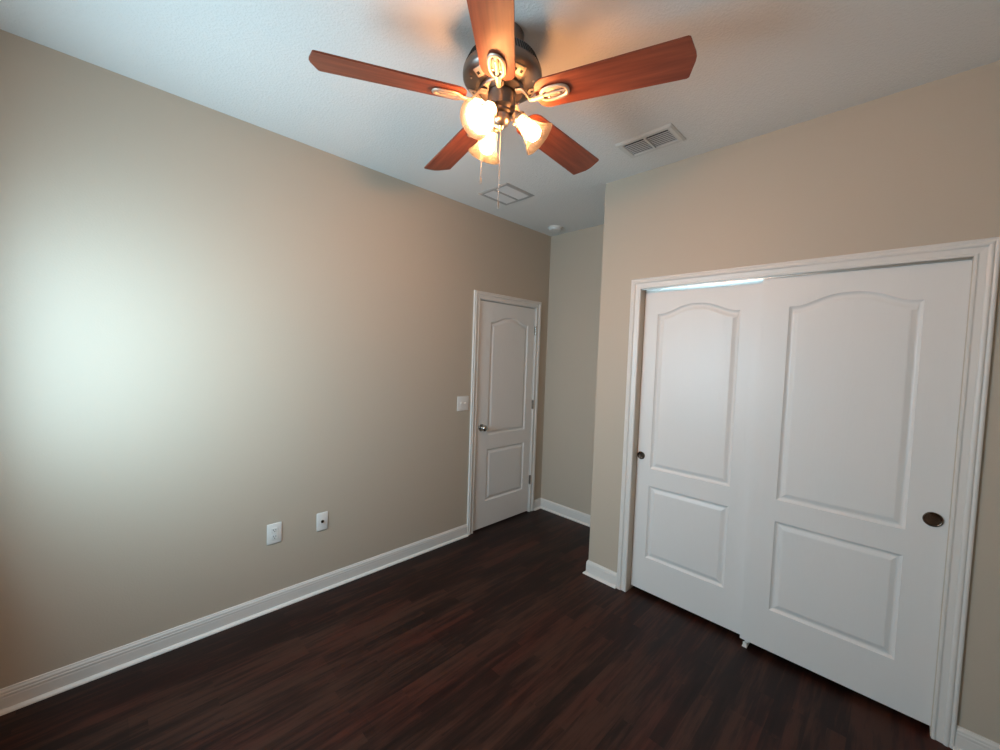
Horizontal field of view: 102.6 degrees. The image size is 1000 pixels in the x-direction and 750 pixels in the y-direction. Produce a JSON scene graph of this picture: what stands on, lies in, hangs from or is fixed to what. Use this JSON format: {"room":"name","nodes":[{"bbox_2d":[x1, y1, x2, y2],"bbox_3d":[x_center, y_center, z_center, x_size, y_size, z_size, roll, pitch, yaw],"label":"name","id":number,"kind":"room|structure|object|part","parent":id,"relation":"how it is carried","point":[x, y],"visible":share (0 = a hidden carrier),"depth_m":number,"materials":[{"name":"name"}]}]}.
{"room":"empty bedroom","nodes":[
{"label":"empty bedroom","id":0,"kind":"room"},
{"bbox_2d":[0,29,550,688],"bbox_3d":[-0.859,0.005,2.867,3.860,2.771,0.120,-1,4,-45],"label":"wall","id":1,"kind":"structure","parent":0,"point":[217,328],"depth_m":2.08,"materials":[{"name":"beige paint"}]},
{"bbox_2d":[0,524,467,715],"bbox_3d":[-1.208,1.348,2.527,2.620,0.100,0.028,-1,4,-45],"label":"baseboard","id":2,"kind":"structure","parent":1,"relation":"attached to","point":[27,692],"depth_m":2.12,"materials":[{"name":"white paint"}]},
{"bbox_2d":[267,522,281,544],"bbox_3d":[-1.337,0.940,2.377,0.080,0.122,0.009,-1,4,-45],"label":"wall outlet","id":3,"kind":"object","parent":1,"relation":"attached to","point":[274,531],"visible":1,"depth_m":2.38,"materials":[{"name":"white plastic"}]},
{"bbox_2d":[271,527,277,532],"bbox_3d":[-1.335,0.920,2.375,0.034,0.029,0.005,-1,4,-45],"label":"receptacle","id":4,"kind":"object","parent":3,"relation":"attached to","point":[273,529],"depth_m":2.37,"materials":[{"name":"white plastic"}]},
{"bbox_2d":[271,534,277,539],"bbox_3d":[-1.337,0.959,2.377,0.034,0.029,0.005,-1,4,-45],"label":"receptacle","id":5,"kind":"object","parent":3,"relation":"attached to","point":[273,536],"depth_m":2.37,"materials":[{"name":"white plastic"}]},
{"bbox_2d":[316,511,327,531],"bbox_3d":[-1.138,0.940,2.571,0.071,0.117,0.015,-1,4,-45],"label":"cable jack","id":6,"kind":"object","parent":1,"relation":"attached to","point":[322,518],"visible":1,"depth_m":2.57,"materials":[{"name":"white plastic"}]},
{"bbox_2d":[457,396,468,410],"bbox_3d":[-0.305,0.238,3.340,0.122,0.122,0.018,-1,4,-45],"label":"light switch","id":7,"kind":"object","parent":1,"relation":"attached to","point":[462,401],"visible":1,"depth_m":3.34,"materials":[{"name":"white plastic"}]},
{"bbox_2d":[467,290,541,534],"bbox_3d":[0.021,0.328,3.758,0.878,2.100,0.137,-1,4,-45],"label":"door frame","id":8,"kind":"structure","parent":1,"relation":"attached to","point":[478,295],"depth_m":3.49,"materials":[{"name":"white paint"}]},
{"bbox_2d":[473,300,536,530],"bbox_3d":[0.069,0.363,3.719,0.740,2.012,0.101,-1,4,-45],"label":"door","id":9,"kind":"structure","parent":1,"relation":"in","point":[505,403],"depth_m":3.70,"materials":[{"name":"white paint"}]},
{"bbox_3d":[-0.142,0.463,3.493,0.065,0.065,0.066,-1,4,-45],"label":"knob","id":10,"kind":"part","parent":9,"relation":"part of","materials":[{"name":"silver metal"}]},
{"bbox_2d":[0,509,952,749],"bbox_3d":[0.208,1.521,1.815,3.860,0.080,3.290,-1,4,-45],"label":"floor","id":11,"kind":"structure","parent":0,"point":[497,636],"depth_m":1.91,"materials":[{"name":"brown laminate"}]},
{"bbox_2d":[742,640,749,647],"bbox_3d":[1.369,1.487,2.231,0.066,0.026,0.024,-1,4,-45],"label":"floor guide","id":12,"kind":"object","parent":11,"relation":"on","point":[745,644],"visible":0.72,"depth_m":2.21,"materials":[{"name":"white plastic"}]},
{"bbox_2d":[0,0,999,235],"bbox_3d":[0.305,-1.335,1.676,3.860,0.100,3.290,-1,4,-45],"label":"ceiling","id":13,"kind":"structure","parent":0,"point":[761,67],"depth_m":1.65,"materials":[{"name":"white paint"}]},
{"bbox_2d":[309,0,696,208],"bbox_3d":[0.017,-0.965,1.565,1.279,0.646,1.285,-1,4,-45],"label":"ceiling fan","id":14,"kind":"object","parent":13,"relation":"hanging from","point":[501,72],"visible":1,"depth_m":1.42,"materials":[{"name":"brown wood"}]},
{"bbox_3d":[-0.382,-1.045,1.411,0.532,0.039,0.144,1,3,-17],"label":"blade","id":15,"kind":"part","parent":14,"relation":"part of","materials":[{"name":"brown wood"}]},
{"bbox_3d":[-0.202,-1.062,1.880,0.144,0.039,0.532,0,3,-31],"label":"blade","id":16,"kind":"part","parent":14,"relation":"part of","materials":[{"name":"brown wood"}]},
{"bbox_3d":[-0.099,-1.104,1.574,0.032,0.016,0.052,3,3,23],"label":"housing plate","id":17,"kind":"part","parent":14,"relation":"part of","materials":[{"name":"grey metal"}]},
{"bbox_3d":[-0.064,-0.923,1.428,0.141,0.140,0.133,-1,4,-45],"label":"lamp shade","id":18,"kind":"part","parent":14,"relation":"part of","materials":[{"name":"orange glass"}]},
{"bbox_3d":[-0.069,-1.096,1.442,0.052,0.016,0.032,4,4,41],"label":"housing plate","id":19,"kind":"part","parent":14,"relation":"part of","materials":[{"name":"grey metal"}]},
{"bbox_3d":[-0.054,-0.942,1.444,0.090,0.088,0.060,-1,4,-45],"label":"light bulb","id":20,"kind":"part","parent":14,"relation":"part of","materials":[{"name":"beige glass"}]},
{"bbox_3d":[-0.051,-0.933,1.656,0.131,0.140,0.140,-1,4,-45],"label":"lamp shade","id":21,"kind":"part","parent":14,"relation":"part of","materials":[{"name":"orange glass"}]},
{"bbox_3d":[-0.024,-1.019,1.127,0.144,0.039,0.532,2,3,4],"label":"blade","id":22,"kind":"part","parent":14,"relation":"part of","materials":[{"name":"brown wood"}]},
{"bbox_3d":[-0.002,-0.811,1.534,0.004,0.288,0.003,-1,4,-45],"label":"pull chain","id":23,"kind":"part","parent":14,"relation":"part of","materials":[{"name":"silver metal"}]},
{"bbox_3d":[0.067,-1.091,1.430,0.052,0.016,0.032,0,3,-31],"label":"housing plate","id":24,"kind":"part","parent":14,"relation":"part of","materials":[{"name":"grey metal"}]},
{"bbox_3d":[0.120,-1.095,1.555,0.032,0.016,0.052,1,3,-13],"label":"housing plate","id":25,"kind":"part","parent":14,"relation":"part of","materials":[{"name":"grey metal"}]},
{"bbox_3d":[0.139,-0.921,1.532,0.132,0.140,0.135,-1,4,-45],"label":"lamp shade","id":26,"kind":"part","parent":14,"relation":"part of","materials":[{"name":"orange glass"}]},
{"bbox_3d":[0.111,-0.940,1.526,0.089,0.088,0.060,1,3,-17],"label":"light bulb","id":27,"kind":"part","parent":14,"relation":"part of","materials":[{"name":"beige glass"}]},
{"bbox_3d":[0.273,-1.044,1.837,0.144,0.039,0.532,4,4,41],"label":"blade","id":28,"kind":"part","parent":14,"relation":"part of","materials":[{"name":"brown wood"}]},
{"bbox_3d":[0.376,-1.017,1.368,0.532,0.039,0.144,3,3,24],"label":"blade","id":29,"kind":"part","parent":14,"relation":"part of","materials":[{"name":"brown wood"}]},
{"bbox_2d":[478,182,533,204],"bbox_3d":[0.047,-1.355,3.018,0.300,0.008,0.300,-1,4,-45],"label":"ceiling vent","id":30,"kind":"object","parent":13,"relation":"in","point":[508,193],"visible":0.98,"depth_m":3.00,"materials":[{"name":"grey metal"}]},
{"bbox_3d":[0.001,-1.360,3.063,0.244,0.005,0.114,-1,4,-45],"label":"slat panel","id":31,"kind":"part","parent":30,"relation":"part of","materials":[{"name":"white metal"}]},
{"bbox_3d":[0.092,-1.352,2.971,0.244,0.005,0.114,-1,4,-45],"label":"slat panel","id":32,"kind":"part","parent":30,"relation":"part of","materials":[{"name":"white metal"}]},
{"bbox_2d":[548,225,562,231],"bbox_3d":[0.516,-1.363,3.748,0.136,0.031,0.136,-1,4,-45],"label":"smoke detector","id":33,"kind":"object","parent":13,"relation":"attached to","point":[553,228],"visible":1,"depth_m":3.71,"materials":[{"name":"white plastic"}]},
{"bbox_2d":[615,123,685,157],"bbox_3d":[0.832,-1.288,2.225,0.200,0.011,0.316,-1,4,-45],"label":"ceiling vent","id":34,"kind":"object","parent":13,"relation":"in","point":[667,135],"visible":1,"depth_m":2.21,"materials":[{"name":"white metal"}]},
{"bbox_2d":[541,224,603,514],"bbox_3d":[1.583,0.078,3.064,0.120,2.771,3.050,-1,4,-45],"label":"wall","id":35,"kind":"structure","parent":0,"point":[575,276],"depth_m":3.87,"materials":[{"name":"beige paint"}]},
{"bbox_2d":[534,498,590,526],"bbox_3d":[0.747,1.355,3.752,0.122,0.100,1.047,-1,4,-45],"label":"baseboard","id":36,"kind":"structure","parent":35,"relation":"attached to","point":[540,503],"depth_m":3.95,"materials":[{"name":"white paint"}]},
{"bbox_2d":[589,61,999,743],"bbox_3d":[1.434,0.117,2.179,0.120,2.771,2.003,-1,4,-45],"label":"wall","id":37,"kind":"structure","parent":0,"point":[919,165],"depth_m":1.90,"materials":[{"name":"beige paint"}]},
{"bbox_2d":[631,283,762,633],"bbox_3d":[1.185,0.460,2.444,0.038,1.983,0.709,-1,4,-45],"label":"door","id":38,"kind":"structure","parent":37,"relation":"in","point":[701,345],"depth_m":2.42,"materials":[{"name":"white paint"}]},
{"bbox_3d":[0.940,0.534,2.669,0.006,0.052,0.052,-1,4,-45],"label":"finger pull","id":39,"kind":"part","parent":38,"relation":"part of","materials":[{"name":"brown metal"}]},
{"bbox_2d":[642,257,972,292],"bbox_3d":[1.448,-0.502,2.144,0.096,0.030,1.396,-1,4,-45],"label":"track","id":40,"kind":"object","parent":37,"relation":"attached to","point":[754,280],"visible":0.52,"depth_m":2.21,"materials":[{"name":"silver metal"}]},
{"bbox_2d":[740,259,972,725],"bbox_3d":[1.634,0.498,1.938,0.038,1.979,0.726,-1,4,-45],"label":"door","id":41,"kind":"structure","parent":40,"relation":"hanging from","point":[857,397],"depth_m":1.88,"materials":[{"name":"white paint"}]},
{"bbox_3d":[1.843,0.615,1.707,0.006,0.062,0.062,-1,4,-45],"label":"finger pull","id":42,"kind":"part","parent":41,"relation":"part of","materials":[{"name":"brown metal"}]},
{"bbox_2d":[616,237,999,748],"bbox_3d":[1.415,0.458,2.190,0.137,2.086,1.534,-1,4,-45],"label":"door frame","id":43,"kind":"structure","parent":37,"relation":"attached to","point":[985,252],"depth_m":1.66,"materials":[{"name":"white paint"}]},
{"bbox_3d":[1.030,0.058,3.102,0.610,2.771,0.120,-1,4,-45],"label":"wall","id":44,"kind":"structure","parent":0,"visible":0},
{"bbox_2d":[583,560,616,588],"bbox_3d":[0.951,1.395,3.075,0.728,0.100,0.260,-1,4,-45],"label":"baseboard","id":45,"kind":"structure","parent":44,"relation":"attached to","point":[598,572],"depth_m":2.82,"materials":[{"name":"white paint"}]},
{"bbox_3d":[0.950,1.437,3.077,0.728,0.015,0.260,-1,4,-45],"label":"shoe molding","id":46,"kind":"part","parent":45,"relation":"part of","materials":[{"name":"white paint"}]},
{"bbox_3d":[1.373,0.190,0.624,3.860,2.771,0.120,-1,4,-45],"label":"wall","id":47,"kind":"structure","parent":0,"visible":0},
{"bbox_2d":[953,725,999,749],"bbox_3d":[0.942,1.517,0.559,2.890,0.100,0.240,-1,4,-45],"label":"baseboard","id":48,"kind":"structure","parent":47,"relation":"attached to","point":[965,739],"depth_m":1.62,"materials":[{"name":"white paint"}]}
]}

